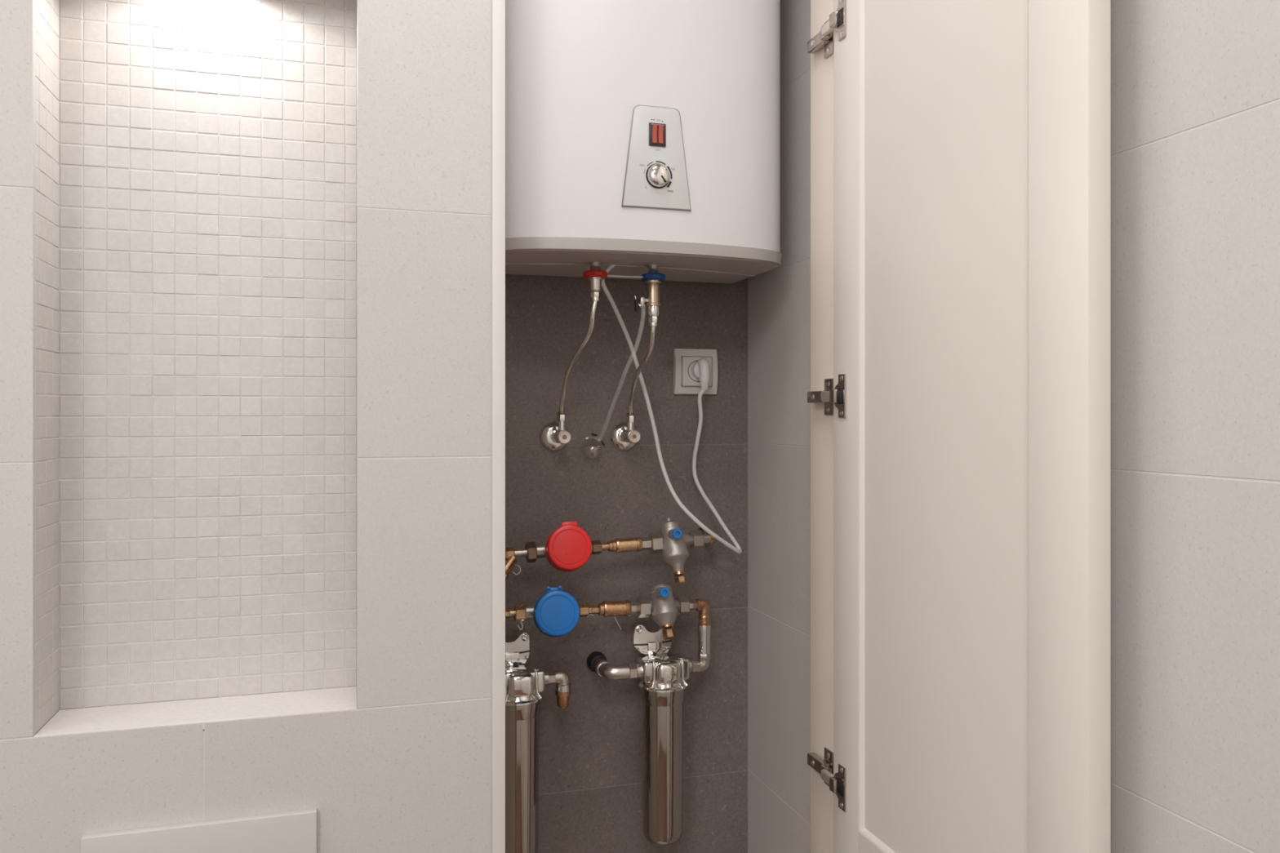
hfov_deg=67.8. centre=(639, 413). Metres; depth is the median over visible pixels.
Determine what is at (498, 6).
trim
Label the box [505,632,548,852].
water filter
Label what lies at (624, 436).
angle valve
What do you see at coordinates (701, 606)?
pipe elbow
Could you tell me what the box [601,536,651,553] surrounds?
valve
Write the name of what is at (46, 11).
wall
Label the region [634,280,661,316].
valve
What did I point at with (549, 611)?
register
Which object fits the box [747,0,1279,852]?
wall
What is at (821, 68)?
trim
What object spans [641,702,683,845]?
bowl
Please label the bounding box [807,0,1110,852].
door
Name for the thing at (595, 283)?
flexible hose
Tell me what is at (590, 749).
wall
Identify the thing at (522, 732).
bowl
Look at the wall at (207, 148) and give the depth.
1.18 m
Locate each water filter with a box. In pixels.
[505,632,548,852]
[632,624,692,845]
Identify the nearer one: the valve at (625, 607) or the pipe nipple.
the pipe nipple
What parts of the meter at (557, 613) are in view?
lid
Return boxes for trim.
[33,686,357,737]
[491,0,505,852]
[810,0,833,852]
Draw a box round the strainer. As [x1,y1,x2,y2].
[505,541,537,580]
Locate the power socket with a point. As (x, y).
(684, 383)
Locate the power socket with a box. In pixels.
[673,348,717,394]
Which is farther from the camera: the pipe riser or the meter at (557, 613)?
the pipe riser
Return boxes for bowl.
[505,715,538,852]
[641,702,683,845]
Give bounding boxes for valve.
[539,414,571,452]
[586,600,639,629]
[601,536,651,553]
[609,415,640,451]
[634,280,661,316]
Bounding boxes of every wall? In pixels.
[0,0,491,852]
[35,0,59,733]
[58,0,357,711]
[356,0,357,698]
[505,274,747,852]
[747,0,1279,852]
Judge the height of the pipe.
0.026 m
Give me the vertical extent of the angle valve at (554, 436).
0.065 m
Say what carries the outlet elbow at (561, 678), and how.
attached to the water filter at (524, 684)
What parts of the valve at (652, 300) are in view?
lever, spout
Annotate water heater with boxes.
[505,0,781,283]
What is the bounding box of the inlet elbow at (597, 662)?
[586,651,637,680]
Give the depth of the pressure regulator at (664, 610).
1.60 m
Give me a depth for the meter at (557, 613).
1.51 m
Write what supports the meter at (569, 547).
attached to the wall at (590, 749)
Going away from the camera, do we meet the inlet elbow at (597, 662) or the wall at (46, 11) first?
the wall at (46, 11)
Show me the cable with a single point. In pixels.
(700, 370)
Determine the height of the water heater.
0.621 m
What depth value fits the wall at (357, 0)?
1.16 m
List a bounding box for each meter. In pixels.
[525,586,588,637]
[536,521,602,572]
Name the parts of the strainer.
leg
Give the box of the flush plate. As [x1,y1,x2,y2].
[80,808,316,852]
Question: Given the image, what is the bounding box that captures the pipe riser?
[690,623,711,674]
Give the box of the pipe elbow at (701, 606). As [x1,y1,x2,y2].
[688,598,710,626]
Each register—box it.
[533,593,565,637]
[544,533,583,572]
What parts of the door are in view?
mounting plate, mounting plate, mounting plate, cup lever, cup lever, cup lever, cup plate, cup plate, cup plate, moulding, rail, moulding, panel, moulding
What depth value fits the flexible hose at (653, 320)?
1.53 m
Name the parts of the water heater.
plate, control panel, plate, switch frame, knob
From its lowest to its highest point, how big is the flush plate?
0.164 m
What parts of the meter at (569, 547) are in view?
lid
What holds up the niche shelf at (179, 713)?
attached to the wall at (408, 770)
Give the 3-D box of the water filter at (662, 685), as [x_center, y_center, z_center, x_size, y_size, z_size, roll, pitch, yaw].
[0.035,0.547,1.641,0.098,0.366,0.117,0,0,-17]
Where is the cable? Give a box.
[600,264,742,554]
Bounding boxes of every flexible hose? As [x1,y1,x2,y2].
[558,277,603,413]
[626,315,657,415]
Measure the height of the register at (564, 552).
0.078 m
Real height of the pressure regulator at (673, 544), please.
0.108 m
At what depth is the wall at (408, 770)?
1.15 m
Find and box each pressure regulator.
[635,583,689,639]
[647,518,703,584]
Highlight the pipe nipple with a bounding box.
[505,604,526,630]
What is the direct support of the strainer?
attached to the meter at (569, 547)
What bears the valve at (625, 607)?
attached to the meter at (557, 613)
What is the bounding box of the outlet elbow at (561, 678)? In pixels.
[547,670,571,708]

